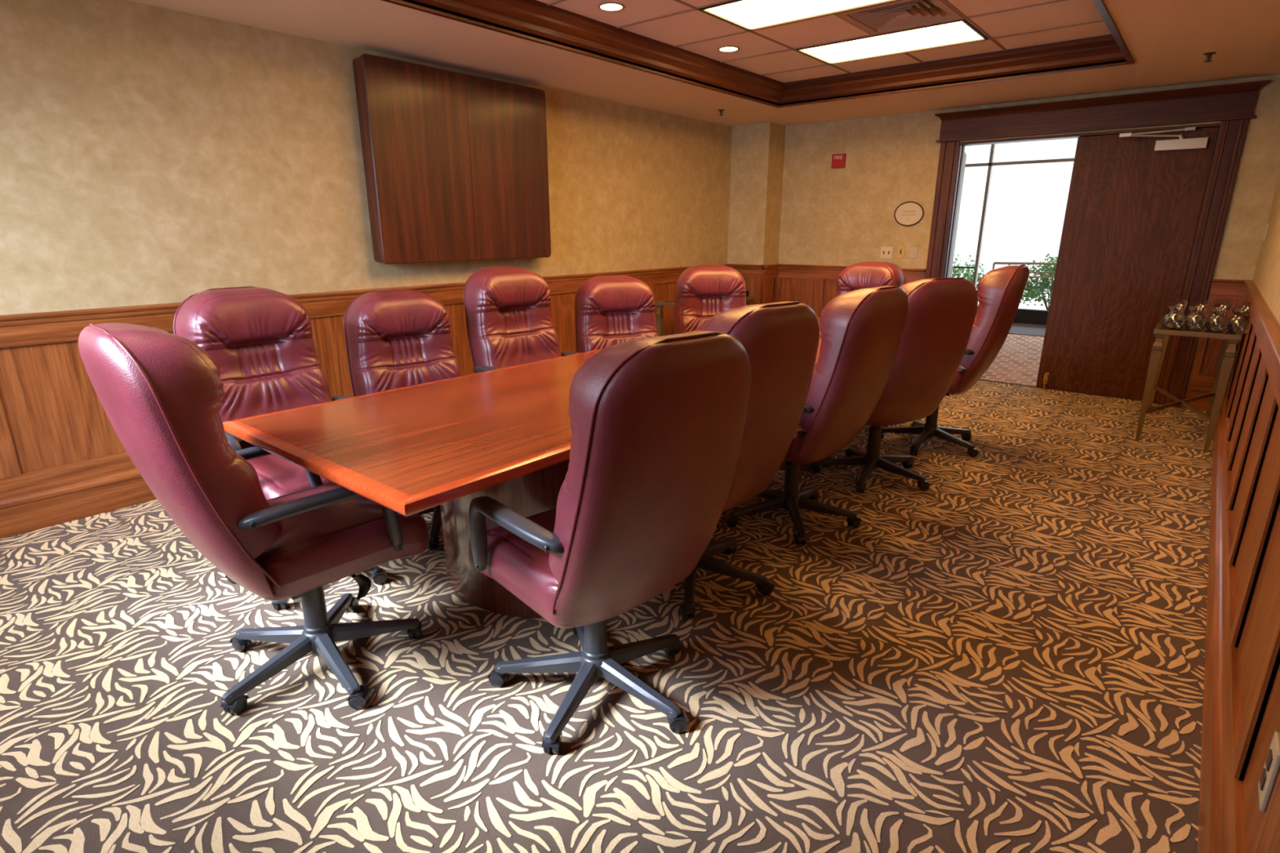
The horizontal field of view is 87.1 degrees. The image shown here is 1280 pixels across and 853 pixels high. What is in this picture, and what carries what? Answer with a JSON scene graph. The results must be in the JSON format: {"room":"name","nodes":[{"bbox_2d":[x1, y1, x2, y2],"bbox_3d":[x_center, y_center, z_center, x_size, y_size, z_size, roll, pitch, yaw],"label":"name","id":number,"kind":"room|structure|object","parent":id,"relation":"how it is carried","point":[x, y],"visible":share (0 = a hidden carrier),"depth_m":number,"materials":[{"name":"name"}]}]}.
{"room":"conference room","nodes":[
{"label":"conference room","id":0,"kind":"room"},
{"bbox_2d":[0,0,732,315],"bbox_3d":[-1.164,-1.458,4.755,0.120,2.800,7.368,13,21,38],"label":"wall","id":1,"kind":"structure","parent":0,"point":[149,154],"depth_m":3.46,"materials":[{"name":"paint"}]},
{"bbox_2d":[0,469,156,539],"bbox_3d":[-1.205,-0.151,4.960,0.036,0.178,6.750,13,21,38],"label":"baseboard","id":2,"kind":"structure","parent":1,"relation":"attached to","point":[31,512],"depth_m":3.20,"materials":[{"name":"brown wood"}]},
{"bbox_2d":[0,263,728,499],"bbox_3d":[-1.202,-0.604,4.824,0.045,0.844,6.750,13,21,38],"label":"wainscoting","id":3,"kind":"structure","parent":1,"relation":"attached to","point":[55,430],"depth_m":3.18,"materials":[{"name":"brown wood"}]},
{"bbox_2d":[352,53,551,264],"bbox_3d":[-1.166,-1.696,4.463,0.149,1.150,1.382,13,21,38],"label":"upper cabinet","id":4,"kind":"object","parent":1,"relation":"attached to","point":[455,163],"visible":1,"depth_m":4.29,"materials":[{"name":"brown wood"}]},
{"bbox_2d":[0,333,1213,852],"bbox_3d":[1.894,-0.218,5.578,7.200,0.052,11.650,13,21,38],"label":"floor","id":5,"kind":"structure","parent":0,"point":[1006,654],"depth_m":2.05,"materials":[{"name":"carpet"}]},
{"bbox_2d":[78,323,429,714],"bbox_3d":[-1.054,0.234,1.969,0.639,1.119,0.720,15,22,41],"label":"chair","id":6,"kind":"object","parent":5,"relation":"on","point":[161,393],"visible":0.94,"depth_m":1.70,"materials":[{"name":"red leather"}]},
{"bbox_2d":[173,286,387,609],"bbox_3d":[-1.347,0.044,2.618,0.735,1.119,0.636,12,20,36],"label":"chair","id":7,"kind":"object","parent":5,"relation":"on","point":[260,340],"visible":0.48,"depth_m":2.58,"materials":[{"name":"red leather"}]},
{"bbox_2d":[343,288,461,549],"bbox_3d":[-0.979,-0.064,3.084,0.633,1.064,0.719,-13,21,-38],"label":"chair","id":8,"kind":"object","parent":5,"relation":"on","point":[397,338],"visible":0.45,"depth_m":3.08,"materials":[{"name":"red leather"}]},
{"bbox_2d":[463,266,579,373],"bbox_3d":[-0.515,-0.226,3.483,0.647,1.149,0.746,-15,22,-42],"label":"chair","id":9,"kind":"object","parent":5,"relation":"on","point":[508,317],"visible":0.59,"depth_m":3.44,"materials":[{"name":"red leather"}]},
{"bbox_2d":[222,316,831,618],"bbox_3d":[0.247,0.037,3.295,1.055,0.748,3.695,13,21,38],"label":"conference table","id":10,"kind":"object","parent":5,"relation":"on","point":[504,435],"visible":0.39,"depth_m":2.12,"materials":[{"name":"brown wood"}]},
{"bbox_2d":[468,330,751,753],"bbox_3d":[-0.093,0.268,1.852,0.629,1.119,0.723,-13,21,-38],"label":"chair","id":11,"kind":"object","parent":5,"relation":"on","point":[657,424],"visible":1,"depth_m":1.55,"materials":[{"name":"red leather"}]},
{"bbox_2d":[574,275,657,352],"bbox_3d":[-0.070,-0.300,3.868,0.640,1.074,0.719,-6,17,-19],"label":"chair","id":12,"kind":"object","parent":5,"relation":"on","point":[610,310],"visible":0.44,"depth_m":3.91,"materials":[{"name":"red leather"}]},
{"bbox_2d":[654,295,755,336],"bbox_3d":[0.606,-0.805,6.188,0.420,0.735,1.000,13,21,38],"label":"side table","id":13,"kind":"object","parent":5,"relation":"on","point":[660,304],"visible":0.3,"depth_m":5.88,"materials":[{"name":"brown wood"}]},
{"bbox_2d":[674,264,746,334],"bbox_3d":[0.495,-0.493,4.468,0.636,1.104,0.719,-1,16,-4],"label":"chair","id":14,"kind":"object","parent":5,"relation":"on","point":[703,291],"visible":0.38,"depth_m":4.52,"materials":[{"name":"red leather"}]},
{"bbox_2d":[679,301,819,619],"bbox_3d":[0.228,0.082,2.486,0.623,1.119,0.750,-13,21,-37],"label":"chair","id":15,"kind":"object","parent":5,"relation":"on","point":[780,340],"visible":0.5,"depth_m":2.19,"materials":[{"name":"red leather"}]},
{"bbox_2d":[724,285,908,545],"bbox_3d":[0.749,-0.084,3.050,0.748,1.119,0.624,16,22,42],"label":"chair","id":16,"kind":"object","parent":5,"relation":"on","point":[861,330],"visible":0.77,"depth_m":2.73,"materials":[{"name":"red leather"}]},
{"bbox_2d":[835,261,906,297],"bbox_3d":[1.491,-0.585,4.761,0.631,1.114,0.719,14,21,40],"label":"chair","id":17,"kind":"object","parent":5,"relation":"on","point":[866,274],"visible":0.25,"depth_m":4.74,"materials":[{"name":"red leather"}]},
{"bbox_2d":[810,277,977,493],"bbox_3d":[1.323,-0.245,3.597,0.646,1.119,0.755,-7,18,-21],"label":"chair","id":18,"kind":"object","parent":5,"relation":"on","point":[940,316],"visible":0.67,"depth_m":3.29,"materials":[{"name":"red leather"}]},
{"bbox_2d":[880,263,1029,457],"bbox_3d":[1.905,-0.425,4.163,0.744,1.144,0.628,11,20,34],"label":"chair","id":19,"kind":"object","parent":5,"relation":"on","point":[1000,291],"visible":0.66,"depth_m":3.83,"materials":[{"name":"red leather"}]},
{"bbox_2d":[1008,325,1045,337],"bbox_3d":[5.042,-1.361,9.360,2.200,0.010,0.850,13,21,38],"label":"door mat","id":20,"kind":"object","parent":5,"relation":"on","point":[1016,330],"visible":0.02,"depth_m":9.12,"materials":[{"name":"grey"}]},
{"bbox_2d":[978,378,1158,403],"bbox_3d":[3.483,-0.349,5.923,1.745,0.008,0.040,13,21,38],"label":"trim","id":21,"kind":"structure","parent":5,"relation":"on","point":[988,380],"depth_m":5.86,"materials":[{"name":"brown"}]},
{"bbox_2d":[1134,314,1242,452],"bbox_3d":[3.696,-0.327,4.550,0.420,0.735,1.000,13,21,38],"label":"side table","id":22,"kind":"object","parent":5,"relation":"on","point":[1226,358],"visible":0.99,"depth_m":4.29,"materials":[{"name":"brown wood"}]},
{"bbox_2d":[1164,299,1186,327],"bbox_3d":[3.419,-0.724,4.293,0.100,0.173,0.100,9,19,27],"label":"glass jar","id":23,"kind":"object","parent":22,"relation":"on","point":[1186,300],"visible":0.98,"depth_m":4.31,"materials":[{"name":"clear glass"}]},
{"bbox_2d":[1165,302,1188,329],"bbox_3d":[3.348,-0.694,4.194,0.100,0.173,0.100,6,17,19],"label":"glass jar","id":24,"kind":"object","parent":22,"relation":"on","point":[1188,302],"visible":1,"depth_m":4.21,"materials":[{"name":"clear glass"}]},
{"bbox_2d":[1184,300,1208,328],"bbox_3d":[3.504,-0.707,4.238,0.100,0.173,0.100,7,18,22],"label":"glass jar","id":25,"kind":"object","parent":22,"relation":"on","point":[1205,300],"visible":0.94,"depth_m":4.24,"materials":[{"name":"clear glass"}]},
{"bbox_2d":[1186,302,1209,331],"bbox_3d":[3.433,-0.678,4.139,0.100,0.173,0.100,4,17,13],"label":"glass jar","id":26,"kind":"object","parent":22,"relation":"on","point":[1209,303],"visible":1,"depth_m":4.15,"materials":[{"name":"clear glass"}]},
{"bbox_2d":[1204,301,1229,329],"bbox_3d":[3.589,-0.691,4.183,0.100,0.173,0.100,5,17,16],"label":"glass jar","id":27,"kind":"object","parent":22,"relation":"on","point":[1228,301],"visible":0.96,"depth_m":4.18,"materials":[{"name":"clear glass"}]},
{"bbox_2d":[1207,302,1231,332],"bbox_3d":[3.518,-0.662,4.083,0.100,0.173,0.100,2,17,7],"label":"glass jar","id":28,"kind":"object","parent":22,"relation":"on","point":[1228,303],"visible":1,"depth_m":4.08,"materials":[{"name":"clear glass"}]},
{"bbox_2d":[1226,302,1251,331],"bbox_3d":[3.673,-0.675,4.128,0.100,0.173,0.100,3,17,10],"label":"glass jar","id":29,"kind":"object","parent":22,"relation":"on","point":[1247,302],"visible":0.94,"depth_m":4.12,"materials":[{"name":"clear glass"}]},
{"bbox_2d":[1228,303,1251,333],"bbox_3d":[3.603,-0.646,4.028,0.100,0.173,0.100,0,16,2],"label":"glass jar","id":30,"kind":"object","parent":22,"relation":"on","point":[1251,304],"visible":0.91,"depth_m":4.05,"materials":[{"name":"clear glass"}]},
{"bbox_2d":[128,0,1279,126],"bbox_3d":[0.516,-2.111,3.110,4.250,0.300,7.068,13,21,38],"label":"ceiling","id":31,"kind":"structure","parent":0,"point":[1167,41],"depth_m":4.00,"materials":[{"name":"paint"}]},
{"bbox_2d":[718,109,724,115],"bbox_3d":[0.711,-2.746,5.886,0.060,0.046,0.060,13,21,38],"label":"sprinkler head","id":32,"kind":"object","parent":31,"relation":"attached to","point":[720,110],"visible":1,"depth_m":5.88},
{"bbox_2d":[382,0,1134,107],"bbox_3d":[0.455,-1.996,3.000,2.487,0.166,5.238,13,21,38],"label":"trim","id":33,"kind":"structure","parent":31,"relation":"attached to","point":[535,17],"depth_m":4.42,"materials":[{"name":"brown wood"}]},
{"bbox_2d":[1203,52,1216,62],"bbox_3d":[3.383,-2.194,4.000,0.060,0.046,0.060,13,21,38],"label":"sprinkler head","id":34,"kind":"object","parent":31,"relation":"attached to","point":[1209,55],"visible":1,"depth_m":3.99},
{"bbox_2d":[537,0,1111,82],"bbox_3d":[0.455,-2.138,2.958,2.441,0.140,5.192,13,21,38],"label":"ceiling","id":35,"kind":"structure","parent":0,"point":[770,52],"depth_m":4.07,"materials":[{"name":"tile"}]},
{"bbox_2d":[598,1,624,11],"bbox_3d":[-0.154,-2.266,3.630,0.144,0.007,0.144,13,21,38],"label":"recessed light","id":36,"kind":"object","parent":35,"relation":"in","point":[609,6],"visible":1,"depth_m":3.62,"materials":[{"name":"white"}]},
{"bbox_2d":[717,45,739,52],"bbox_3d":[0.591,-2.517,4.484,0.144,0.007,0.144,13,21,38],"label":"recessed light","id":37,"kind":"object","parent":35,"relation":"in","point":[726,48],"visible":1,"depth_m":4.47,"materials":[{"name":"beige"}]},
{"bbox_2d":[699,0,898,31],"bbox_3d":[0.900,-2.262,3.527,1.056,0.064,0.536,13,21,38],"label":"ceiling light","id":38,"kind":"object","parent":35,"relation":"attached to","point":[748,15],"visible":0.87,"depth_m":3.69,"materials":[{"name":"white plastic"}]},
{"bbox_2d":[795,18,988,64],"bbox_3d":[1.616,-2.506,4.356,1.056,0.064,0.541,13,21,38],"label":"ceiling light","id":39,"kind":"object","parent":35,"relation":"attached to","point":[960,31],"visible":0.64,"depth_m":4.33,"materials":[{"name":"white plastic"}]},
{"bbox_2d":[835,0,963,35],"bbox_3d":[1.465,-2.346,3.772,0.520,0.082,0.540,13,21,38],"label":"ceiling vent","id":40,"kind":"object","parent":35,"relation":"in","point":[900,15],"visible":0.92,"depth_m":3.82,"materials":[{"name":"brown metal"}]},
{"bbox_2d":[952,264,1053,310],"bbox_3d":[12.386,-3.283,16.224,26.000,0.060,18.800,13,21,38],"label":"floor","id":41,"kind":"structure","parent":0,"point":[987,268],"depth_m":14.09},
{"bbox_2d":[951,253,986,288],"bbox_3d":[5.780,-2.729,12.550,1.754,0.972,1.710,13,21,38],"label":"shrub","id":42,"kind":"object","parent":41,"relation":"on","point":[967,274],"visible":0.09,"depth_m":12.32,"materials":[{"name":"green plant"}]},
{"bbox_2d":[991,262,1057,278],"bbox_3d":[6.601,-1.973,10.062,2.465,0.908,0.277,9,19,29],"label":"handrail","id":43,"kind":"object","parent":41,"relation":"on","point":[994,263],"visible":0.17,"depth_m":10.29,"materials":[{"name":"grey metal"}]},
{"bbox_2d":[1020,253,1057,310],"bbox_3d":[6.875,-2.369,11.175,1.336,1.050,1.268,13,21,38],"label":"shrub","id":44,"kind":"object","parent":41,"relation":"on","point":[1035,291],"visible":0.37,"depth_m":11.14,"materials":[{"name":"green plant"}]},
{"bbox_2d":[727,74,1279,407],"bbox_3d":[2.717,-1.814,5.960,4.250,2.800,0.458,13,21,38],"label":"wall","id":45,"kind":"structure","parent":0,"point":[788,204],"depth_m":6.43,"materials":[{"name":"paint"}]},
{"bbox_2d":[728,263,763,305],"bbox_3d":[1.089,-1.298,7.179,0.435,0.844,0.045,13,21,38],"label":"trim","id":46,"kind":"structure","parent":45,"relation":"attached to","point":[752,274],"depth_m":7.04,"materials":[{"name":"brown wood"}]},
{"bbox_2d":[760,263,779,303],"bbox_3d":[1.390,-1.294,7.166,0.045,0.844,0.318,13,21,38],"label":"trim","id":47,"kind":"structure","parent":45,"relation":"attached to","point":[770,272],"depth_m":7.09,"materials":[{"name":"brown wood"}]},
{"bbox_2d":[831,153,846,168],"bbox_3d":[1.925,-2.573,6.520,0.132,0.128,0.032,13,21,38],"label":"fire alarm","id":48,"kind":"object","parent":45,"relation":"attached to","point":[838,161],"visible":1,"depth_m":6.51,"materials":[{"name":"red plastic"}]},
{"bbox_2d":[776,263,926,317],"bbox_3d":[2.051,-1.190,6.810,1.537,0.844,0.045,13,21,38],"label":"trim","id":49,"kind":"structure","parent":45,"relation":"attached to","point":[815,286],"depth_m":6.97,"materials":[{"name":"brown wood"}]},
{"bbox_2d":[880,246,893,258],"bbox_3d":[2.356,-1.663,6.430,0.115,0.112,0.011,13,21,38],"label":"light switch","id":50,"kind":"object","parent":45,"relation":"attached to","point":[886,251],"visible":1,"depth_m":6.43,"materials":[{"name":"beige plastic"}]},
{"bbox_2d":[896,244,906,257],"bbox_3d":[2.460,-1.648,6.344,0.078,0.118,0.011,13,21,38],"label":"light switch","id":51,"kind":"object","parent":45,"relation":"attached to","point":[900,252],"visible":1,"depth_m":6.34,"materials":[{"name":"gold metal"}]},
{"bbox_2d":[893,201,924,226],"bbox_3d":[2.487,-1.968,6.223,0.270,0.220,0.016,13,21,38],"label":"oval sign","id":52,"kind":"object","parent":45,"relation":"attached to","point":[908,213],"visible":1,"depth_m":6.22,"materials":[{"name":"brown metal"}]},
{"bbox_2d":[908,246,918,258],"bbox_3d":[2.549,-1.624,6.277,0.080,0.105,0.007,13,21,38],"label":"blank plate","id":53,"kind":"object","parent":45,"relation":"attached to","point":[913,253],"visible":1,"depth_m":6.27,"materials":[{"name":"beige plastic"}]},
{"bbox_2d":[943,145,961,277],"bbox_3d":[2.818,-1.481,6.171,0.012,2.040,0.059,13,21,38],"label":"trim","id":54,"kind":"structure","parent":45,"relation":"attached to","point":[960,145],"depth_m":6.02,"materials":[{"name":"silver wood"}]},
{"bbox_2d":[948,151,966,277],"bbox_3d":[2.990,-1.592,6.536,0.052,2.024,0.872,8,18,26],"label":"door","id":55,"kind":"structure","parent":45,"relation":"in","point":[965,154],"depth_m":6.60,"materials":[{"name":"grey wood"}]},
{"bbox_2d":[924,80,1271,408],"bbox_3d":[3.465,-1.442,5.581,2.173,2.298,0.224,13,21,38],"label":"trim","id":56,"kind":"structure","parent":45,"relation":"attached to","point":[1233,104],"depth_m":5.11,"materials":[{"name":"brown wood"}]},
{"bbox_2d":[1035,126,1219,402],"bbox_3d":[3.776,-1.238,5.316,0.862,2.030,0.154,13,21,38],"label":"door","id":57,"kind":"structure","parent":45,"relation":"in","point":[1135,201],"depth_m":5.31,"materials":[{"name":"brown wood"}]},
{"bbox_2d":[1182,385,1212,411],"bbox_3d":[4.313,-0.211,5.147,0.223,0.178,0.036,13,21,38],"label":"baseboard","id":58,"kind":"structure","parent":45,"relation":"attached to","point":[1202,404],"depth_m":5.16,"materials":[{"name":"brown wood"}]},
{"bbox_2d":[1187,278,1247,388],"bbox_3d":[4.309,-0.664,5.011,0.223,0.844,0.045,13,21,38],"label":"trim","id":59,"kind":"structure","parent":45,"relation":"attached to","point":[1206,360],"depth_m":5.01,"materials":[{"name":"brown wood"}]},
{"bbox_2d":[1253,173,1279,324],"bbox_3d":[2.199,-0.674,2.077,0.120,2.800,7.368,13,21,38],"label":"wall","id":60,"kind":"structure","parent":0,"point":[1266,277],"depth_m":3.79,"materials":[{"name":"paint"}]},
{"bbox_2d":[1197,404,1222,852],"bbox_3d":[2.140,0.570,2.494,0.036,0.178,7.068,13,21,38],"label":"baseboard","id":61,"kind":"structure","parent":60,"relation":"attached to","point":[1210,814],"depth_m":1.86,"materials":[{"name":"brown wood"}]},
{"bbox_2d":[1222,280,1279,852],"bbox_3d":[2.136,0.115,2.364,0.045,0.844,7.068,13,21,38],"label":"wainscoting","id":62,"kind":"structure","parent":60,"relation":"attached to","point":[1251,402],"depth_m":1.75,"materials":[{"name":"brown wood"}]},
{"bbox_2d":[1262,223,1268,241],"bbox_3d":[4.241,-1.316,4.560,0.010,0.115,0.075,13,21,38],"label":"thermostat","id":63,"kind":"object","parent":60,"relation":"attached to","point":[1267,226],"visible":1,"depth_m":4.54,"materials":[{"name":"beige plastic"}]},
{"bbox_2d":[1257,731,1279,812],"bbox_3d":[1.069,0.586,1.144,0.010,0.115,0.072,13,21,38],"label":"wall outlet","id":64,"kind":"object","parent":60,"relation":"attached to","point":[1272,765],"visible":1,"depth_m":1.13,"materials":[{"name":"beige plastic"}]},
{"bbox_2d":[1259,768,1266,791],"bbox_3d":[1.067,0.604,1.151,0.004,0.026,0.028,13,21,38],"label":"socket","id":65,"kind":"object","parent":64,"relation":"attached to","point":[1263,780],"depth_m":1.14,"materials":[{"name":"brown plastic"}]},
{"bbox_2d":[1265,748,1272,771],"bbox_3d":[1.067,0.566,1.140,0.004,0.026,0.028,13,21,38],"label":"socket","id":66,"kind":"object","parent":64,"relation":"attached to","point":[1268,764],"depth_m":1.13,"materials":[{"name":"brown plastic"}]},
{"bbox_3d":[4.150,-2.342,7.789,7.400,2.780,4.582,13,21,38],"label":"wall","id":67,"kind":"structure","parent":0,"visible":0},
{"bbox_2d":[952,143,1074,328],"bbox_3d":[5.482,-2.795,9.329,7.200,2.780,0.130,13,21,38],"label":"window","id":68,"kind":"structure","parent":67,"relation":"in","point":[1024,317],"depth_m":9.57,"materials":[{"name":"black"}]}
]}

